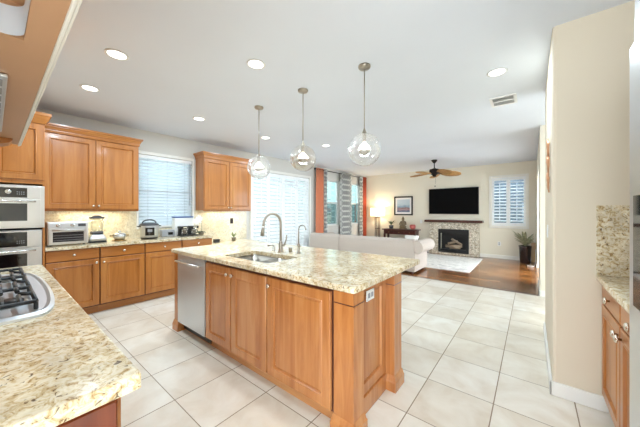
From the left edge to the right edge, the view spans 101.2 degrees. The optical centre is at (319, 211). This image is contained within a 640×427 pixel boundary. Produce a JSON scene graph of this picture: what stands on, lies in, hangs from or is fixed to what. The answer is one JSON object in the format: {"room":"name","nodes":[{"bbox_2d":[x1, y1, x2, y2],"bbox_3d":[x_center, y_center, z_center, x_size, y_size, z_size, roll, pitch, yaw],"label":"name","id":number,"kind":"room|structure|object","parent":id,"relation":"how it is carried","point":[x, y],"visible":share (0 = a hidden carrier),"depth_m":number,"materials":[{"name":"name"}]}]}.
{"room":"kitchen","nodes":[
{"label":"kitchen","id":0,"kind":"room"},
{"bbox_2d":[36,108,364,241],"bbox_3d":[-1.329,-0.005,6.524,0.150,2.700,9.900,0,0,39],"label":"wall","id":1,"kind":"structure","parent":0,"point":[154,142],"depth_m":5.06,"materials":[{"name":"white paint"}]},
{"bbox_2d":[45,122,142,210],"bbox_3d":[-3.210,-0.553,3.759,0.375,1.103,1.077,0,0,39],"label":"upper cabinet","id":2,"kind":"object","parent":1,"relation":"attached to","point":[86,170],"visible":0.88,"depth_m":3.60,"materials":[{"name":"brown wood"}]},
{"bbox_2d":[45,210,245,240],"bbox_3d":[-2.682,0.292,4.711,0.013,0.635,3.222,0,0,39],"label":"backsplash","id":3,"kind":"structure","parent":1,"relation":"attached to","point":[216,223],"depth_m":4.26,"materials":[{"name":"stone"}]},
{"bbox_2d":[139,159,189,227],"bbox_3d":[-2.752,-0.340,4.707,0.150,1.230,0.885,0,0,39],"label":"window","id":4,"kind":"structure","parent":1,"relation":"in","point":[152,159],"depth_m":4.72,"materials":[{"name":"white paint"}]},
{"bbox_2d":[139,154,191,225],"bbox_3d":[-2.737,-0.349,4.695,0.060,1.201,0.865,0,0,39],"label":"window blind","id":5,"kind":"object","parent":4,"relation":"attached to","point":[176,204],"visible":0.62,"depth_m":4.66,"materials":[{"name":"white plastic"}]},
{"bbox_2d":[136,150,193,228],"bbox_3d":[-2.709,-0.355,4.673,0.020,1.300,0.945,0,0,39],"label":"trim","id":6,"kind":"structure","parent":1,"relation":"attached to","point":[140,151],"depth_m":4.78,"materials":[{"name":"white wood"}]},
{"bbox_2d":[193,151,253,210],"bbox_3d":[-1.923,-0.553,5.359,0.375,1.103,1.140,0,0,39],"label":"upper cabinet","id":7,"kind":"object","parent":1,"relation":"attached to","point":[223,182],"visible":0.98,"depth_m":5.15,"materials":[{"name":"brown wood"}]},
{"bbox_2d":[253,171,267,241],"bbox_3d":[-1.425,0.193,6.293,0.085,2.280,0.494,0,0,39],"label":"plantation shutter","id":8,"kind":"object","parent":1,"relation":"attached to","point":[257,207],"visible":0.55,"depth_m":6.28,"materials":[{"name":"white wood"}]},
{"bbox_2d":[268,173,282,242],"bbox_3d":[-1.112,0.193,6.683,0.085,2.280,0.494,0,0,39],"label":"plantation shutter","id":9,"kind":"object","parent":1,"relation":"attached to","point":[277,202],"visible":0.66,"depth_m":6.66,"materials":[{"name":"white wood"}]},
{"bbox_2d":[250,167,310,246],"bbox_3d":[-0.937,0.165,6.863,0.035,2.360,2.120,0,0,39],"label":"trim","id":10,"kind":"structure","parent":1,"relation":"attached to","point":[252,168],"depth_m":6.60,"materials":[{"name":"white wood"}]},
{"bbox_2d":[283,175,296,244],"bbox_3d":[-0.798,0.193,7.073,0.085,2.280,0.494,0,0,39],"label":"plantation shutter","id":11,"kind":"object","parent":1,"relation":"attached to","point":[288,217],"visible":0.69,"depth_m":7.05,"materials":[{"name":"white wood"}]},
{"bbox_2d":[279,178,306,244],"bbox_3d":[-1.033,0.195,6.940,0.050,2.300,2.000,0,0,39],"label":"door","id":12,"kind":"structure","parent":1,"relation":"in","point":[279,178],"depth_m":7.67,"materials":[{"name":"white paint"}]},
{"bbox_2d":[297,177,308,246],"bbox_3d":[-0.485,0.193,7.462,0.085,2.280,0.494,0,0,39],"label":"plantation shutter","id":13,"kind":"object","parent":1,"relation":"attached to","point":[301,208],"visible":0.77,"depth_m":7.49,"materials":[{"name":"white wood"}]},
{"bbox_2d":[327,180,339,225],"bbox_3d":[0.406,-0.275,8.632,0.150,1.480,0.720,0,0,39],"label":"window","id":14,"kind":"structure","parent":1,"relation":"in","point":[336,182],"depth_m":8.90,"materials":[{"name":"white paint"}]},
{"bbox_2d":[352,184,358,223],"bbox_3d":[1.302,-0.275,9.746,0.150,1.480,0.620,0,0,39],"label":"window","id":15,"kind":"structure","parent":1,"relation":"in","point":[357,185],"depth_m":9.98,"materials":[{"name":"white paint"}]},
{"bbox_3d":[0.789,-1.255,8.940,0.119,0.057,3.119,0,0,39],"label":"curtain rod","id":16,"kind":"object","parent":1,"relation":"attached to","visible":0},
{"bbox_2d":[316,167,323,232],"bbox_3d":[-0.012,0.015,7.897,0.074,2.620,0.390,0,0,39],"label":"curtain","id":17,"kind":"object","parent":16,"relation":"hanging from","point":[319,173],"visible":0.67,"depth_m":7.88,"materials":[{"name":"orange fabric"}]},
{"bbox_2d":[324,169,326,232],"bbox_3d":[0.176,0.015,8.131,0.074,2.620,0.150,0,0,39],"label":"curtain","id":18,"kind":"object","parent":16,"relation":"hanging from","point":[325,172],"visible":0.75,"depth_m":8.11,"materials":[{"name":"grey fabric"}]},
{"bbox_2d":[340,172,351,234],"bbox_3d":[0.896,0.015,9.027,0.074,2.620,0.710,0,0,39],"label":"curtain","id":19,"kind":"object","parent":16,"relation":"hanging from","point":[345,180],"visible":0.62,"depth_m":8.96,"materials":[{"name":"grey fabric"}]},
{"bbox_2d":[359,176,362,235],"bbox_3d":[1.533,0.015,9.818,0.074,2.620,0.220,0,0,39],"label":"curtain","id":20,"kind":"object","parent":16,"relation":"hanging from","point":[360,178],"visible":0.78,"depth_m":9.77,"materials":[{"name":"grey fabric"}]},
{"bbox_2d":[363,177,365,235],"bbox_3d":[1.702,0.015,10.028,0.074,2.620,0.240,0,0,39],"label":"curtain","id":21,"kind":"object","parent":16,"relation":"hanging from","point":[364,178],"visible":0.77,"depth_m":9.97,"materials":[{"name":"orange fabric"}]},
{"bbox_2d":[301,181,356,235],"bbox_3d":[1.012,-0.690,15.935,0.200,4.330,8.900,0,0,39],"label":"window","id":22,"kind":"structure","parent":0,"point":[331,186],"depth_m":15.51,"materials":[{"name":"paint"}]},
{"bbox_2d":[37,0,632,175],"bbox_3d":[1.118,-1.415,4.556,6.430,0.120,9.900,0,0,39],"label":"ceiling","id":23,"kind":"structure","parent":0,"point":[429,89],"depth_m":2.62,"materials":[{"name":"white paint"}]},
{"bbox_2d":[0,0,82,146],"bbox_3d":[-1.374,-0.886,0.965,2.750,0.934,0.501,0,0,39],"label":"range hood","id":24,"kind":"object","parent":23,"relation":"attached to","point":[33,33],"visible":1,"depth_m":0.84,"materials":[{"name":"brown wood"}]},
{"bbox_2d":[80,84,99,91],"bbox_3d":[-2.527,-1.349,2.889,0.170,0.009,0.170,0,0,39],"label":"recessed light","id":25,"kind":"object","parent":23,"relation":"in","point":[83,86],"visible":1,"depth_m":2.89,"materials":[{"name":"white"}]},
{"bbox_2d":[104,48,128,60],"bbox_3d":[-1.754,-1.349,2.271,0.170,0.009,0.170,0,0,39],"label":"recessed light","id":26,"kind":"object","parent":23,"relation":"in","point":[113,53],"visible":1,"depth_m":2.26,"materials":[{"name":"white paint"}]},
{"bbox_2d":[193,116,204,120],"bbox_3d":[-1.767,-1.349,3.840,0.170,0.009,0.170,0,0,39],"label":"recessed light","id":27,"kind":"object","parent":23,"relation":"in","point":[195,117],"visible":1,"depth_m":3.83,"materials":[{"name":"white plastic"}]},
{"bbox_2d":[246,59,264,69],"bbox_3d":[-0.589,-1.349,2.419,0.170,0.009,0.170,0,0,39],"label":"recessed light","id":28,"kind":"object","parent":23,"relation":"in","point":[257,64],"visible":1,"depth_m":2.42,"materials":[{"name":"white"}]},
{"bbox_2d":[247,105,270,178],"bbox_3d":[-0.793,-0.886,3.417,0.296,0.935,0.296,0,0,39],"label":"pendant light","id":29,"kind":"object","parent":23,"relation":"hanging from","point":[258,167],"visible":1,"depth_m":3.38,"materials":[{"name":"clear glass"}]},
{"bbox_2d":[290,88,315,171],"bbox_3d":[-0.190,-0.899,2.938,0.292,0.910,0.292,0,0,39],"label":"pendant light","id":30,"kind":"object","parent":23,"relation":"hanging from","point":[302,158],"visible":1,"depth_m":2.90,"materials":[{"name":"clear glass"}]},
{"bbox_2d":[301,141,304,151],"bbox_3d":[-0.190,-0.724,2.938,0.052,0.125,0.052,0,0,39],"label":"socket","id":31,"kind":"object","parent":30,"relation":"attached to","point":[302,147],"depth_m":2.92,"materials":[{"name":"silver metal"}]},
{"bbox_2d":[348,63,380,165],"bbox_3d":[0.414,-0.887,2.452,0.304,0.933,0.304,0,0,39],"label":"pendant light","id":32,"kind":"object","parent":23,"relation":"hanging from","point":[364,148],"visible":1,"depth_m":2.43,"materials":[{"name":"clear glass"}]},
{"bbox_2d":[362,128,366,141],"bbox_3d":[0.414,-0.713,2.452,0.052,0.125,0.052,0,0,39],"label":"socket","id":33,"kind":"object","parent":32,"relation":"attached to","point":[364,131],"depth_m":2.44,"materials":[{"name":"silver metal"}]},
{"bbox_2d":[410,159,460,183],"bbox_3d":[2.996,-1.040,6.983,1.249,0.629,1.275,0,0,39],"label":"ceiling fan","id":34,"kind":"object","parent":23,"relation":"hanging from","point":[434,172],"visible":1,"depth_m":6.87,"materials":[{"name":"brown wood"}]},
{"bbox_2d":[487,67,507,76],"bbox_3d":[1.722,-1.349,2.558,0.170,0.009,0.170,0,0,39],"label":"recessed light","id":35,"kind":"object","parent":23,"relation":"in","point":[496,72],"visible":1,"depth_m":2.56,"materials":[{"name":"white"}]},
{"bbox_2d":[489,93,517,107],"bbox_3d":[2.236,-1.349,3.206,0.265,0.012,0.320,0,0,39],"label":"ceiling vent","id":36,"kind":"object","parent":23,"relation":"in","point":[510,98],"visible":1,"depth_m":3.19,"materials":[{"name":"white metal"}]},
{"bbox_2d":[88,275,614,426],"bbox_3d":[-0.058,1.405,3.095,6.430,0.120,6.150,0,0,39],"label":"floor","id":37,"kind":"structure","parent":0,"point":[472,356],"depth_m":2.21,"materials":[{"name":"beige tile"}]},
{"bbox_2d":[0,111,51,266],"bbox_3d":[-3.648,0.113,2.938,0.728,2.465,0.846,0,0,39],"label":"tall cabinet","id":38,"kind":"object","parent":37,"relation":"on","point":[24,164],"visible":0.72,"depth_m":2.95,"materials":[{"name":"brown wood"}]},
{"bbox_2d":[0,228,41,268],"bbox_3d":[-3.620,0.598,2.885,0.641,0.775,0.747,0,0,39],"label":"wall oven","id":39,"kind":"object","parent":38,"relation":"in","point":[19,247],"visible":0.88,"depth_m":2.88,"materials":[{"name":"metal"}]},
{"bbox_2d":[0,184,44,228],"bbox_3d":[-3.619,-0.050,2.887,0.641,0.474,0.782,0,0,39],"label":"oven","id":40,"kind":"object","parent":38,"relation":"in","point":[21,206],"visible":1,"depth_m":2.88,"materials":[{"name":"metal"}]},
{"bbox_2d":[45,247,99,313],"bbox_3d":[-3.280,0.907,3.449,0.625,0.876,0.506,0,0,39],"label":"base cabinet","id":41,"kind":"object","parent":37,"relation":"on","point":[77,271],"visible":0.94,"depth_m":3.32,"materials":[{"name":"brown wood"}]},
{"bbox_2d":[45,234,213,251],"bbox_3d":[-2.788,0.450,4.074,0.643,0.038,2.097,0,0,39],"label":"countertop","id":42,"kind":"structure","parent":41,"relation":"on","point":[129,241],"depth_m":3.73,"materials":[{"name":"beige stone"}]},
{"bbox_2d":[45,221,87,246],"bbox_3d":[-3.302,0.283,3.423,0.423,0.295,0.385,0,0,39],"label":"toaster oven","id":43,"kind":"object","parent":42,"relation":"on","point":[58,232],"visible":0.95,"depth_m":3.29,"materials":[{"name":"metal"}]},
{"bbox_2d":[88,215,106,242],"bbox_3d":[-3.110,0.243,3.664,0.200,0.374,0.200,0,0,39],"label":"blender","id":44,"kind":"object","parent":42,"relation":"on","point":[95,236],"visible":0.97,"depth_m":3.61,"materials":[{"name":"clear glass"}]},
{"bbox_2d":[89,218,103,231],"bbox_3d":[-3.110,0.189,3.664,0.144,0.177,0.144,0,0,39],"label":"jar","id":45,"kind":"object","parent":44,"relation":"on","point":[89,218],"depth_m":3.63,"materials":[{"name":"clear glass"}]},
{"bbox_2d":[110,231,128,240],"bbox_3d":[-2.947,0.356,3.866,0.176,0.148,0.176,0,0,-8],"label":"pot","id":46,"kind":"object","parent":42,"relation":"on","point":[119,236],"visible":1,"depth_m":3.81,"materials":[{"name":"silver metal"}]},
{"bbox_2d":[113,235,125,239],"bbox_3d":[-2.947,0.381,3.866,0.156,0.072,0.156,0,0,39],"label":"bowl","id":47,"kind":"object","parent":46,"relation":"on","point":[117,237],"depth_m":3.81,"materials":[{"name":"metal"}]},
{"bbox_2d":[137,219,160,238],"bbox_3d":[-2.676,0.277,4.123,0.267,0.307,0.264,0,0,-7],"label":"pressure cooker","id":48,"kind":"object","parent":42,"relation":"on","point":[150,230],"visible":1,"depth_m":4.03,"materials":[{"name":"silver metal"}]},
{"bbox_2d":[159,229,174,236],"bbox_3d":[-2.616,0.373,4.499,0.123,0.115,0.200,0,0,39],"label":"appliance","id":49,"kind":"object","parent":42,"relation":"on","point":[170,232],"visible":0.98,"depth_m":4.45,"materials":[{"name":"grey plastic"}]},
{"bbox_2d":[172,216,192,235],"bbox_3d":[-2.484,0.262,4.758,0.125,0.338,0.330,0,0,39],"label":"storage bin","id":50,"kind":"object","parent":42,"relation":"on","point":[177,221],"visible":0.75,"depth_m":4.68,"materials":[{"name":"white plastic"}]},
{"bbox_2d":[177,226,188,236],"bbox_3d":[-2.367,0.344,4.568,0.185,0.172,0.140,0,0,39],"label":"coffee maker","id":51,"kind":"object","parent":42,"relation":"on","point":[181,229],"visible":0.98,"depth_m":4.55,"materials":[{"name":"black plastic"}]},
{"bbox_2d":[187,225,198,235],"bbox_3d":[-2.260,0.344,4.700,0.185,0.172,0.140,0,0,39],"label":"coffee maker","id":52,"kind":"object","parent":42,"relation":"on","point":[192,229],"visible":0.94,"depth_m":4.68,"materials":[{"name":"black plastic"}]},
{"bbox_2d":[192,215,205,234],"bbox_3d":[-2.232,0.249,4.804,0.228,0.363,0.175,0,0,-41],"label":"orchid","id":53,"kind":"object","parent":42,"relation":"on","point":[197,220],"visible":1,"depth_m":4.77,"materials":[{"name":"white plant"}]},
{"bbox_2d":[56,397,120,426],"bbox_3d":[-1.565,0.910,1.183,2.198,0.869,0.630,0,0,39],"label":"base cabinet","id":54,"kind":"object","parent":37,"relation":"on","point":[108,414],"visible":0.02,"depth_m":0.68,"materials":[{"name":"brown wood"}]},
{"bbox_2d":[0,264,140,426],"bbox_3d":[-1.576,0.453,1.172,2.295,0.044,0.650,0,0,39],"label":"countertop","id":55,"kind":"structure","parent":54,"relation":"on","point":[58,366],"depth_m":0.72,"materials":[{"name":"beige stone"}]},
{"bbox_2d":[0,267,54,324],"bbox_3d":[-1.701,0.399,1.284,1.140,0.064,0.528,0,0,39],"label":"cooktop","id":56,"kind":"object","parent":55,"relation":"in","point":[23,296],"visible":1,"depth_m":1.22,"materials":[{"name":"metal"}]},
{"bbox_2d":[98,243,144,311],"bbox_3d":[-2.958,0.907,3.849,0.625,0.876,0.519,0,0,39],"label":"base cabinet","id":57,"kind":"object","parent":37,"relation":"on","point":[122,267],"visible":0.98,"depth_m":3.67,"materials":[{"name":"brown wood"}]},
{"bbox_2d":[143,240,181,300],"bbox_3d":[-2.631,0.907,4.256,0.625,0.876,0.524,0,0,39],"label":"base cabinet","id":58,"kind":"object","parent":37,"relation":"on","point":[159,258],"visible":0.51,"depth_m":4.04,"materials":[{"name":"brown wood"}]},
{"bbox_2d":[182,238,211,247],"bbox_3d":[-2.301,0.907,4.665,0.625,0.876,0.524,0,0,39],"label":"base cabinet","id":59,"kind":"object","parent":37,"relation":"on","point":[205,241],"visible":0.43,"depth_m":4.47,"materials":[{"name":"brown wood"}]},
{"bbox_2d":[212,239,258,244],"bbox_3d":[-1.830,0.979,5.309,0.588,0.732,1.022,0,0,39],"label":"desk","id":60,"kind":"object","parent":37,"relation":"on","point":[237,240],"visible":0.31,"depth_m":5.34,"materials":[{"name":"beige stone"}]},
{"bbox_2d":[172,253,403,426],"bbox_3d":[-0.520,0.907,2.534,2.425,0.876,0.766,0,0,39],"label":"kitchen island","id":61,"kind":"object","parent":37,"relation":"on","point":[336,352],"visible":0.77,"depth_m":1.86,"materials":[{"name":"brown wood"}]},
{"bbox_2d":[175,254,211,343],"bbox_3d":[-1.189,0.899,2.967,0.593,0.852,0.648,0,0,39],"label":"dishwasher","id":62,"kind":"object","parent":61,"relation":"in","point":[191,270],"visible":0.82,"depth_m":2.72,"materials":[{"name":"grey metal"}]},
{"bbox_2d":[171,241,419,293],"bbox_3d":[-0.406,0.450,2.686,2.450,0.038,1.133,0,0,39],"label":"island countertop","id":63,"kind":"structure","parent":61,"relation":"on","point":[343,271],"depth_m":2.17,"materials":[{"name":"beige stone"}]},
{"bbox_2d":[236,254,287,262],"bbox_3d":[-0.572,0.573,2.527,0.694,0.202,0.414,0,0,39],"label":"sink","id":64,"kind":"object","parent":63,"relation":"in","point":[255,257],"visible":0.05,"depth_m":2.78,"materials":[{"name":"metal"}]},
{"bbox_2d":[260,213,286,252],"bbox_3d":[-0.486,0.222,2.700,0.285,0.418,0.108,0,0,-31],"label":"faucet","id":65,"kind":"object","parent":63,"relation":"on","point":[281,244],"visible":1,"depth_m":2.74,"materials":[{"name":"silver metal"}]},
{"bbox_2d":[297,225,305,253],"bbox_3d":[-0.190,0.283,2.675,0.118,0.296,0.044,0,0,39],"label":"filter faucet","id":66,"kind":"object","parent":63,"relation":"on","point":[298,244],"visible":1,"depth_m":2.69,"materials":[{"name":"silver metal"}]},
{"bbox_2d":[366,288,373,301],"bbox_3d":[0.344,0.570,1.796,0.008,0.070,0.105,0,0,39],"label":"outlet","id":67,"kind":"object","parent":61,"relation":"attached to","point":[370,293],"visible":1,"depth_m":1.78,"materials":[{"name":"white plastic"}]},
{"bbox_2d":[401,274,538,295],"bbox_3d":[1.496,1.342,5.792,5.170,0.006,0.030,0,0,39],"label":"trim","id":68,"kind":"structure","parent":37,"relation":"on","point":[401,274],"depth_m":4.72,"materials":[{"name":"brown wood"}]},
{"bbox_2d":[602,286,629,426],"bbox_3d":[1.858,0.907,1.204,0.710,0.876,0.950,0,0,39],"label":"base cabinet","id":69,"kind":"object","parent":37,"relation":"on","point":[615,319],"visible":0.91,"depth_m":1.46,"materials":[{"name":"brown wood"}]},
{"bbox_2d":[596,275,629,314],"bbox_3d":[1.873,0.449,1.194,0.736,0.038,0.949,0,0,39],"label":"countertop","id":70,"kind":"structure","parent":69,"relation":"on","point":[618,288],"depth_m":1.49,"materials":[{"name":"beige stone"}]},
{"bbox_2d":[630,0,639,426],"bbox_3d":[1.232,0.245,0.491,0.817,2.200,0.910,0,0,39],"label":"refrigerator","id":71,"kind":"object","parent":37,"relation":"on","point":[635,49],"visible":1,"depth_m":1.00,"materials":[{"name":"grey metal"}]},
{"bbox_2d":[365,160,536,257],"bbox_3d":[3.916,-0.005,8.561,5.470,2.700,0.150,0,0,39],"label":"wall","id":72,"kind":"structure","parent":0,"point":[381,190],"depth_m":8.28,"materials":[{"name":"beige paint"}]},
{"bbox_2d":[394,196,412,214],"bbox_3d":[2.927,-0.192,9.241,0.665,0.663,0.029,0,0,39],"label":"framed picture","id":73,"kind":"object","parent":72,"relation":"attached to","point":[403,205],"visible":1,"depth_m":9.23,"materials":[{"name":"brown wood"}]},
{"bbox_2d":[397,199,409,211],"bbox_3d":[2.928,-0.195,9.239,0.450,0.440,0.003,0,0,39],"label":"print","id":74,"kind":"object","parent":73,"relation":"attached to","point":[403,205],"depth_m":9.23},
{"bbox_2d":[429,187,478,213],"bbox_3d":[4.155,-0.320,8.235,1.420,0.814,0.057,0,0,39],"label":"television","id":75,"kind":"object","parent":72,"relation":"attached to","point":[465,200],"visible":1,"depth_m":8.18,"materials":[{"name":"black plastic"}]},
{"bbox_2d":[427,250,519,259],"bbox_3d":[3.733,1.295,8.602,5.133,0.100,0.016,0,0,39],"label":"baseboard","id":76,"kind":"structure","parent":72,"relation":"attached to","point":[481,254],"depth_m":7.48,"materials":[{"name":"white wood"}]},
{"bbox_2d":[492,177,507,225],"bbox_3d":[5.116,-0.270,7.483,0.384,1.366,0.098,0,0,39],"label":"plantation shutter","id":77,"kind":"object","parent":72,"relation":"attached to","point":[504,178],"visible":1,"depth_m":7.46,"materials":[{"name":"white wood"}]},
{"bbox_2d":[489,173,528,228],"bbox_3d":[5.266,-0.270,7.359,0.910,1.500,0.030,0,0,39],"label":"trim","id":78,"kind":"structure","parent":72,"relation":"attached to","point":[527,174],"depth_m":7.30,"materials":[{"name":"white wood"}]},
{"bbox_2d":[508,176,525,226],"bbox_3d":[5.420,-0.270,7.239,0.384,1.366,0.098,0,0,39],"label":"plantation shutter","id":79,"kind":"object","parent":72,"relation":"attached to","point":[519,177],"visible":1,"depth_m":7.21,"materials":[{"name":"white wood"}]},
{"bbox_2d":[401,252,538,294],"bbox_3d":[2.730,1.405,7.205,5.620,0.120,3.750,0,0,39],"label":"floor","id":80,"kind":"structure","parent":0,"point":[504,274],"depth_m":5.51,"materials":[{"name":"brown wood"}]},
{"bbox_2d":[310,232,434,273],"bbox_3d":[1.193,0.973,6.763,3.100,0.744,0.885,0,0,39],"label":"sofa","id":81,"kind":"object","parent":80,"relation":"on","point":[397,247],"visible":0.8,"depth_m":6.12,"materials":[{"name":"fabric"}]},
{"bbox_2d":[405,235,418,240],"bbox_3d":[2.070,0.680,5.971,0.320,0.269,0.159,0,0,39],"label":"throw pillow","id":82,"kind":"object","parent":81,"relation":"on","point":[406,236],"visible":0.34,"depth_m":5.93,"materials":[{"name":"white fabric"}]},
{"bbox_2d":[370,208,384,236],"bbox_3d":[2.081,0.613,9.518,0.500,1.465,0.500,0,0,39],"label":"floor lamp","id":83,"kind":"object","parent":80,"relation":"on","point":[377,212],"visible":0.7,"depth_m":9.42,"materials":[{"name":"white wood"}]},
{"bbox_2d":[382,228,420,239],"bbox_3d":[2.786,0.978,9.062,1.220,0.735,0.426,0,0,39],"label":"console table","id":84,"kind":"object","parent":80,"relation":"on","point":[387,231],"visible":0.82,"depth_m":8.86,"materials":[{"name":"brown wood"}]},
{"bbox_2d":[399,217,406,228],"bbox_3d":[2.844,0.395,9.007,0.270,0.428,0.270,0,0,39],"label":"seated statue","id":85,"kind":"object","parent":84,"relation":"on","point":[402,223],"visible":1,"depth_m":8.96,"materials":[{"name":"stone"}]},
{"bbox_2d":[424,219,483,256],"bbox_3d":[4.103,0.807,8.147,1.620,1.075,0.259,0,0,39],"label":"fireplace","id":86,"kind":"object","parent":80,"relation":"on","point":[459,237],"visible":1,"depth_m":8.10,"materials":[{"name":"stone"}]},
{"bbox_2d":[424,219,483,222],"bbox_3d":[4.103,0.307,8.147,1.620,0.074,0.259,0,0,39],"label":"mantel shelf","id":87,"kind":"object","parent":86,"relation":"attached to","point":[427,220],"depth_m":8.01,"materials":[{"name":"brown wood"}]},
{"bbox_2d":[426,253,482,272],"bbox_3d":[2.807,1.338,7.445,2.840,0.014,2.120,0,0,39],"label":"area rug","id":88,"kind":"object","parent":80,"relation":"on","point":[444,262],"visible":0.49,"depth_m":6.84,"materials":[{"name":"white fabric"}]},
{"bbox_2d":[512,230,534,263],"bbox_3d":[5.283,0.916,6.868,0.500,0.858,0.601,0,0,39],"label":"potted plant","id":89,"kind":"object","parent":80,"relation":"on","point":[525,250],"visible":1,"depth_m":6.75,"materials":[{"name":"grey plant"}]},
{"bbox_2d":[531,242,535,261],"bbox_3d":[5.646,1.085,6.957,0.095,0.519,0.060,0,0,39],"label":"leaning board","id":90,"kind":"object","parent":80,"relation":"on","point":[533,244],"visible":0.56,"depth_m":6.93,"materials":[{"name":"brown wood"}]},
{"bbox_2d":[537,125,544,290],"bbox_3d":[5.667,-0.005,4.726,2.695,2.700,3.630,0,0,39],"label":"wall","id":91,"kind":"structure","parent":0,"point":[541,144],"depth_m":4.15,"materials":[{"name":"white paint"}]},
{"bbox_2d":[536,258,608,412],"bbox_3d":[4.766,1.295,3.619,2.711,0.100,6.486,0,0,39],"label":"baseboard","id":92,"kind":"structure","parent":91,"relation":"attached to","point":[573,394],"depth_m":1.87,"materials":[{"name":"white wood"}]},
{"bbox_2d":[545,0,634,395],"bbox_3d":[2.498,-0.005,2.148,0.960,2.700,1.320,0,0,39],"label":"wall","id":93,"kind":"structure","parent":0,"point":[587,91],"depth_m":1.84,"materials":[{"name":"beige paint"}]},
{"bbox_2d":[546,139,549,192],"bbox_3d":[1.875,-0.381,2.164,0.020,0.457,0.189,0,0,39],"label":"wall art","id":94,"kind":"object","parent":93,"relation":"attached to","point":[547,141],"visible":1,"depth_m":2.13,"materials":[{"name":"orange metal"}]},
{"bbox_2d":[596,205,629,277],"bbox_3d":[2.167,0.195,1.559,0.736,0.469,0.013,0,0,39],"label":"backsplash","id":95,"kind":"structure","parent":93,"relation":"attached to","point":[612,221],"depth_m":1.74,"materials":[{"name":"stone"}]},
{"label":"outside","id":96,"kind":"structure","parent":0,"visible":0},
{"bbox_3d":[-0.287,1.610,9.215,20.000,0.270,22.000,0,0,39],"label":"ground","id":97,"kind":"structure","parent":96,"visible":0},
{"bbox_2d":[140,158,300,245],"bbox_3d":[-4.609,-0.040,6.275,0.150,3.030,12.000,0,0,39],"label":"wall","id":98,"kind":"structure","parent":97,"relation":"on","point":[143,158],"depth_m":9.11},
{"bbox_2d":[494,180,523,222],"bbox_3d":[6.481,-0.040,8.454,6.500,3.030,0.100,0,0,39],"label":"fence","id":99,"kind":"object","parent":97,"relation":"on","point":[518,183],"visible":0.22,"depth_m":8.59,"materials":[{"name":"white wood"}]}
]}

